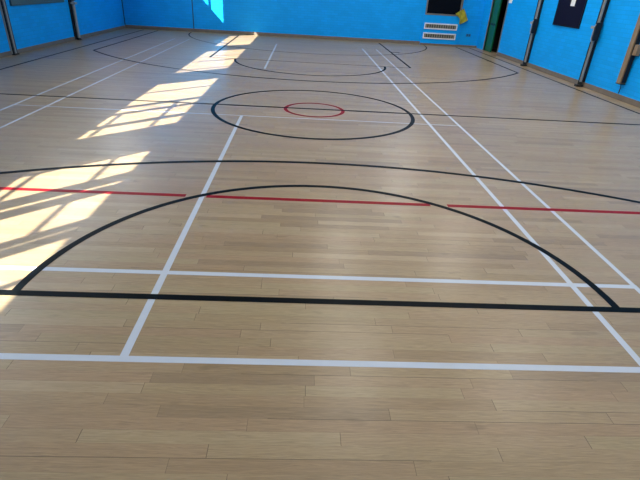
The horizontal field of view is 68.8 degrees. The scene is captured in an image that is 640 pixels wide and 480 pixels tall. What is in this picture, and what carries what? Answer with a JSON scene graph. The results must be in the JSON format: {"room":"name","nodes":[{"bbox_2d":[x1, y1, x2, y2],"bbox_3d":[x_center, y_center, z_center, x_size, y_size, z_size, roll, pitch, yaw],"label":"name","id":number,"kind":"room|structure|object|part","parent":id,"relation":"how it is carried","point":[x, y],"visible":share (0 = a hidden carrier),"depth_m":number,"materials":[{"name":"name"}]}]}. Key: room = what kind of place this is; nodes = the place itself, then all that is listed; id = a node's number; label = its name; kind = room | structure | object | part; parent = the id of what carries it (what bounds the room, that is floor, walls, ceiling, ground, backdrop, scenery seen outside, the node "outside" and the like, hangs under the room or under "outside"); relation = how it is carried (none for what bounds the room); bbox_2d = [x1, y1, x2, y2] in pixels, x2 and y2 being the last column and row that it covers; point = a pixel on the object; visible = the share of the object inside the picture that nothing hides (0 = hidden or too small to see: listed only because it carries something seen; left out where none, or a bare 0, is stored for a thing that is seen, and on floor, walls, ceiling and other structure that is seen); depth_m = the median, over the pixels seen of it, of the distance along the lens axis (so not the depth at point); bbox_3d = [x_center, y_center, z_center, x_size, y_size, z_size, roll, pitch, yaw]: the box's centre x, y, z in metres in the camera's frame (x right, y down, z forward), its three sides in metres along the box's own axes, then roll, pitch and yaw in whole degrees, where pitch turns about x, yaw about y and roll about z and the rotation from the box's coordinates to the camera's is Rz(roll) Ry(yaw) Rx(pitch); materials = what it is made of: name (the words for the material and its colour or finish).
{"room":"sports hall","nodes":[
{"label":"sports hall","id":0,"kind":"room"},
{"bbox_2d":[0,0,124,52],"bbox_3d":[-6.137,-4.494,5.248,0.080,5.400,20.800,2,29,-3],"label":"wall","id":1,"kind":"structure","parent":0,"point":[34,24],"depth_m":11.22,"materials":[{"name":"blue paint"}]},
{"bbox_2d":[0,0,19,54],"bbox_3d":[-6.208,-5.324,8.862,0.080,3.400,0.170,2,29,-3],"label":"wall post","id":2,"kind":"object","parent":1,"relation":"attached to","point":[3,7],"visible":1,"depth_m":9.39,"materials":[{"name":"metal"}]},
{"bbox_3d":[-6.232,-5.330,8.858,0.030,3.388,0.170,2,29,-3],"label":"backing plate","id":3,"kind":"part","parent":2,"relation":"part of","materials":[{"name":"metal"}]},
{"bbox_3d":[-6.206,-5.353,8.903,0.025,3.388,0.044,2,29,-3],"label":"rail","id":4,"kind":"part","parent":2,"relation":"part of","materials":[{"name":"black metal"}]},
{"bbox_2d":[9,0,63,5],"bbox_3d":[-6.277,-5.864,10.234,0.040,1.240,2.350,2,29,-3],"label":"board","id":5,"kind":"object","parent":1,"relation":"attached to","point":[12,2],"visible":1,"depth_m":10.16,"materials":[{"name":"teal"}]},
{"bbox_3d":[-6.285,-5.865,10.234,0.025,1.170,2.270,2,29,-3],"label":"panel","id":6,"kind":"part","parent":5,"relation":"part of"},
{"bbox_2d":[0,25,125,57],"bbox_3d":[-6.232,-2.161,6.519,0.018,0.085,20.800,2,29,-3],"label":"baseboard","id":7,"kind":"structure","parent":1,"relation":"attached to","point":[26,49],"depth_m":11.28,"materials":[{"name":"brown wood"}]},
{"bbox_2d":[68,0,81,39],"bbox_3d":[-6.249,-6.770,11.513,0.160,3.400,0.180,2,29,-3],"label":"wall post","id":8,"kind":"object","parent":1,"relation":"attached to","point":[71,3],"visible":1,"depth_m":12.06,"materials":[{"name":"black metal"}]},
{"bbox_3d":[-6.314,-6.777,11.507,0.030,3.388,0.180,2,29,-3],"label":"backing plate","id":9,"kind":"part","parent":8,"relation":"part of","materials":[{"name":"blue paint"}]},
{"bbox_2d":[122,0,485,45],"bbox_3d":[-0.341,-9.313,14.762,12.260,5.400,0.200,2,29,-3],"label":"wall","id":10,"kind":"structure","parent":0,"point":[372,19],"depth_m":15.63,"materials":[{"name":"blue paint"}]},
{"bbox_2d":[125,25,419,43],"bbox_3d":[-1.531,-6.973,15.880,9.962,0.100,0.018,2,29,-3],"label":"baseboard","id":11,"kind":"structure","parent":10,"relation":"attached to","point":[127,26],"depth_m":15.87,"materials":[{"name":"brown wood"}]},
{"bbox_2d":[420,0,464,46],"bbox_3d":[4.184,-8.125,15.397,1.320,3.200,0.070,2,29,-3],"label":"heater","id":12,"kind":"object","parent":10,"relation":"attached to","point":[436,29],"depth_m":15.92,"materials":[{"name":"blue paint"}]},
{"bbox_2d":[423,32,455,39],"bbox_3d":[4.080,-6.974,15.993,1.130,0.190,0.020,2,29,-3],"label":"vent grille","id":13,"kind":"object","parent":12,"relation":"attached to","point":[426,35],"depth_m":15.99,"materials":[{"name":"grey metal"}]},
{"bbox_2d":[424,23,457,30],"bbox_3d":[4.096,-7.237,15.850,1.130,0.190,0.020,2,29,-3],"label":"vent grille","id":14,"kind":"object","parent":12,"relation":"attached to","point":[427,26],"depth_m":15.85,"materials":[{"name":"grey metal"}]},
{"bbox_2d":[425,0,463,15],"bbox_3d":[4.165,-8.149,15.502,1.210,1.260,0.260,2,29,-3],"label":"window","id":15,"kind":"structure","parent":10,"relation":"in","point":[426,13],"depth_m":15.63,"materials":[{"name":"black glass"}]},
{"bbox_2d":[456,9,467,23],"bbox_3d":[4.759,-7.501,15.688,0.460,0.490,0.065,2,29,-3],"label":"cloth","id":16,"kind":"object","parent":15,"relation":"hanging from","point":[461,14],"visible":1,"depth_m":15.67,"materials":[{"name":"yellow fabric"}]},
{"bbox_2d":[458,45,476,47],"bbox_3d":[5.097,-6.725,16.218,0.680,0.060,0.018,2,29,-3],"label":"baseboard","id":17,"kind":"structure","parent":10,"relation":"attached to","point":[458,45],"depth_m":16.21,"materials":[{"name":"brown wood"}]},
{"bbox_2d":[0,28,639,479],"bbox_3d":[-0.197,-1.908,6.985,12.330,0.150,21.450,2,29,-3],"label":"floor","id":18,"kind":"structure","parent":0,"point":[60,420],"depth_m":3.06,"materials":[{"name":"brown wood"}]},
{"bbox_2d":[0,30,141,69],"bbox_3d":[-5.567,-2.150,6.660,0.050,0.001,20.100,2,29,-3],"label":"court line","id":19,"kind":"object","parent":18,"relation":"on","point":[140,30],"visible":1,"depth_m":10.26,"materials":[{"name":"black paint"}]},
{"bbox_2d":[0,38,174,110],"bbox_3d":[-4.097,-2.753,7.937,0.028,0.001,13.360,2,29,-3],"label":"court line","id":20,"kind":"object","parent":18,"relation":"on","point":[174,38],"visible":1,"depth_m":7.68,"materials":[{"name":"white paint"}]},
{"bbox_2d":[0,187,185,196],"bbox_3d":[-3.297,-0.447,3.790,4.365,0.001,0.054,2,29,-3],"label":"court line","id":21,"kind":"object","parent":18,"relation":"on","point":[1,188],"visible":1,"depth_m":3.86,"materials":[{"name":"red paint"}]},
{"bbox_2d":[0,39,188,127],"bbox_3d":[-3.678,-2.738,7.958,0.028,0.001,13.360,2,29,-3],"label":"court line","id":22,"kind":"object","parent":18,"relation":"on","point":[188,39],"visible":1,"depth_m":6.91,"materials":[{"name":"white paint"}]},
{"bbox_2d":[120,115,242,355],"bbox_3d":[-0.995,-0.565,4.269,0.040,0.001,4.660,2,29,-3],"label":"court line","id":23,"kind":"object","parent":18,"relation":"on","point":[136,330],"visible":1,"depth_m":2.94,"materials":[{"name":"white paint"}]},
{"bbox_2d":[210,35,238,56],"bbox_3d":[-2.631,-5.550,13.242,0.050,0.001,5.450,2,29,-3],"label":"court line","id":24,"kind":"object","parent":18,"relation":"on","point":[238,35],"visible":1,"depth_m":12.72,"materials":[{"name":"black paint"}]},
{"bbox_2d":[12,104,455,125],"bbox_3d":[-1.058,-1.681,6.313,6.020,0.001,0.022,2,29,-3],"label":"court line","id":25,"kind":"object","parent":18,"relation":"on","point":[12,104],"visible":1,"depth_m":6.30,"materials":[{"name":"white paint"}]},
{"bbox_2d":[264,44,276,68],"bbox_3d":[-1.230,-4.729,11.893,0.040,0.001,4.680,2,29,-3],"label":"court line","id":26,"kind":"object","parent":18,"relation":"on","point":[276,44],"visible":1,"depth_m":11.34,"materials":[{"name":"white paint"}]},
{"bbox_2d":[24,56,560,84],"bbox_3d":[-0.441,-3.559,9.832,11.450,0.001,0.025,2,29,-3],"label":"court line","id":27,"kind":"object","parent":18,"relation":"on","point":[24,56],"visible":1,"depth_m":9.83,"materials":[{"name":"red paint"}]},
{"bbox_2d":[93,30,517,83],"bbox_3d":[-0.261,-4.887,12.293,10.113,0.001,7.878,2,29,-3],"label":"arc line","id":28,"kind":"object","parent":18,"relation":"on","point":[157,30],"visible":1,"depth_m":9.62,"materials":[{"name":"black paint"}]},
{"bbox_2d":[188,32,426,54],"bbox_3d":[-0.317,-5.868,14.089,7.902,0.001,3.917,2,29,-3],"label":"arc line","id":29,"kind":"object","parent":18,"relation":"on","point":[190,32],"visible":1,"depth_m":13.25,"materials":[{"name":"black paint"}]},
{"bbox_2d":[213,57,403,67],"bbox_3d":[-0.201,-4.158,10.960,4.740,0.001,0.034,2,29,-3],"label":"court line","id":30,"kind":"object","parent":18,"relation":"on","point":[213,57],"visible":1,"depth_m":10.95,"materials":[{"name":"black paint"}]},
{"bbox_2d":[234,59,385,75],"bbox_3d":[-0.198,-3.740,10.191,3.540,0.001,1.770,2,29,-3],"label":"semicircle line","id":31,"kind":"object","parent":18,"relation":"on","point":[384,69],"visible":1,"depth_m":9.79,"materials":[{"name":"black paint"}]},
{"bbox_2d":[211,90,414,139],"bbox_3d":[-0.093,-1.883,6.791,2.916,0.001,2.916,2,29,-3],"label":"circle","id":32,"kind":"object","parent":18,"relation":"on","point":[213,112],"visible":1,"depth_m":6.17,"materials":[{"name":"black paint"}]},
{"bbox_2d":[284,103,344,116],"bbox_3d":[-0.084,-1.906,6.836,0.892,0.001,0.892,2,29,-3],"label":"circle","id":33,"kind":"object","parent":18,"relation":"on","point":[285,109],"visible":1,"depth_m":6.75,"materials":[{"name":"red paint"}]},
{"bbox_2d":[11,185,620,308],"bbox_3d":[0.009,-0.075,3.479,3.540,0.001,1.770,2,29,-3],"label":"semicircle line","id":34,"kind":"object","parent":18,"relation":"on","point":[32,274],"visible":1,"depth_m":3.43,"materials":[{"name":"black paint"}]},
{"bbox_2d":[0,266,633,288],"bbox_3d":[-0.952,0.199,2.870,6.020,0.001,0.040,2,29,-3],"label":"court line","id":35,"kind":"object","parent":18,"relation":"on","point":[1,267],"visible":1,"depth_m":2.91,"materials":[{"name":"white paint"}]},
{"bbox_2d":[206,195,429,205],"bbox_3d":[-0.003,-0.333,3.953,1.895,0.001,0.054,2,29,-3],"label":"court line","id":36,"kind":"object","parent":18,"relation":"on","point":[208,196],"visible":1,"depth_m":3.95,"materials":[{"name":"red paint"}]},
{"bbox_2d":[0,353,639,372],"bbox_3d":[-0.932,0.561,2.207,6.020,0.001,0.040,2,29,-3],"label":"court line","id":37,"kind":"object","parent":18,"relation":"on","point":[16,356],"visible":1,"depth_m":2.25,"materials":[{"name":"white paint"}]},
{"bbox_2d":[0,290,639,312],"bbox_3d":[0.043,0.354,2.694,4.820,0.001,0.050,2,29,-3],"label":"court line","id":38,"kind":"object","parent":18,"relation":"on","point":[2,292],"visible":1,"depth_m":2.69,"materials":[{"name":"black paint"}]},
{"bbox_2d":[0,160,639,202],"bbox_3d":[0.071,1.027,1.463,10.116,0.001,7.633,2,29,-3],"label":"arc line","id":39,"kind":"object","parent":18,"relation":"on","point":[81,166],"visible":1,"depth_m":4.61,"materials":[{"name":"black paint"}]},
{"bbox_2d":[0,93,639,124],"bbox_3d":[-0.090,-1.926,6.870,10.970,0.001,0.050,2,29,-3],"label":"court line","id":40,"kind":"object","parent":18,"relation":"on","point":[0,93],"visible":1,"depth_m":6.87,"materials":[{"name":"black paint"}]},
{"bbox_2d":[379,43,410,67],"bbox_3d":[2.071,-5.387,13.476,0.050,0.001,5.450,2,29,-3],"label":"court line","id":41,"kind":"object","parent":18,"relation":"on","point":[379,43],"visible":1,"depth_m":12.85,"materials":[{"name":"black paint"}]},
{"bbox_2d":[362,49,639,365],"bbox_3d":[1.453,-2.560,8.213,0.038,0.001,13.360,2,29,-3],"label":"court line","id":42,"kind":"object","parent":18,"relation":"on","point":[599,316],"visible":1,"depth_m":3.29,"materials":[{"name":"white paint"}]},
{"bbox_2d":[376,49,639,293],"bbox_3d":[1.872,-2.546,8.234,0.034,0.001,13.360,2,29,-3],"label":"court line","id":43,"kind":"object","parent":18,"relation":"on","point":[599,254],"visible":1,"depth_m":4.09,"materials":[{"name":"white paint"}]},
{"bbox_2d":[447,204,639,213],"bbox_3d":[3.273,-0.219,4.116,4.370,0.001,0.054,2,29,-3],"label":"court line","id":44,"kind":"object","parent":18,"relation":"on","point":[448,205],"visible":1,"depth_m":4.05,"materials":[{"name":"red paint"}]},
{"bbox_2d":[470,48,639,113],"bbox_3d":[5.383,-1.770,7.204,0.050,0.001,20.100,2,29,-3],"label":"court line","id":45,"kind":"object","parent":18,"relation":"on","point":[470,48],"visible":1,"depth_m":9.94,"materials":[{"name":"black paint"}]},
{"bbox_2d":[492,0,507,52],"bbox_3d":[6.891,-7.148,14.486,2.300,2.750,3.350,2,29,-3],"label":"doorway","id":46,"kind":"structure","parent":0,"point":[504,2],"depth_m":16.09,"materials":[{"name":"black"}]},
{"bbox_2d":[476,0,639,100],"bbox_3d":[5.961,-4.074,5.849,0.200,5.400,20.800,2,29,-3],"label":"wall","id":47,"kind":"structure","parent":0,"point":[559,49],"depth_m":10.28,"materials":[{"name":"blue paint"}]},
{"bbox_2d":[482,0,508,54],"bbox_3d":[5.622,-6.987,14.558,0.215,2.160,1.330,2,29,-3],"label":"door frame","id":48,"kind":"structure","parent":47,"relation":"in","point":[491,30],"depth_m":14.95,"materials":[{"name":"green paint"}]},
{"bbox_2d":[520,0,543,65],"bbox_3d":[5.546,-6.150,11.713,0.190,3.400,0.160,2,29,-3],"label":"frame post","id":49,"kind":"object","parent":47,"relation":"attached to","point":[534,23],"visible":1,"depth_m":12.05,"materials":[{"name":"black metal"}]},
{"bbox_3d":[5.513,-6.168,11.690,0.021,3.350,0.022,2,29,-3],"label":"guide rod","id":50,"kind":"part","parent":49,"relation":"part of","materials":[{"name":"black metal"}]},
{"bbox_2d":[497,52,639,107],"bbox_3d":[5.736,-1.267,6.218,0.018,0.100,18.770,2,29,-3],"label":"baseboard","id":51,"kind":"structure","parent":47,"relation":"attached to","point":[616,96],"depth_m":10.18,"materials":[{"name":"brown wood"}]},
{"bbox_2d":[552,0,587,28],"bbox_3d":[5.659,-5.321,10.516,0.025,0.950,1.220,2,29,-3],"label":"notice board","id":52,"kind":"object","parent":47,"relation":"attached to","point":[566,15],"visible":1,"depth_m":10.56,"materials":[{"name":"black fabric"}]},
{"bbox_2d":[574,0,609,86],"bbox_3d":[5.623,-4.775,9.195,0.190,3.400,0.160,2,29,-3],"label":"frame post","id":53,"kind":"object","parent":47,"relation":"attached to","point":[597,28],"visible":1,"depth_m":9.56,"materials":[{"name":"black metal"}]},
{"bbox_2d":[616,14,639,93],"bbox_3d":[5.695,-4.091,8.040,0.115,3.091,0.255,2,29,-3],"label":"beam","id":54,"kind":"structure","parent":47,"relation":"attached to","point":[633,50],"depth_m":8.46,"materials":[{"name":"brown wood"}]}
]}

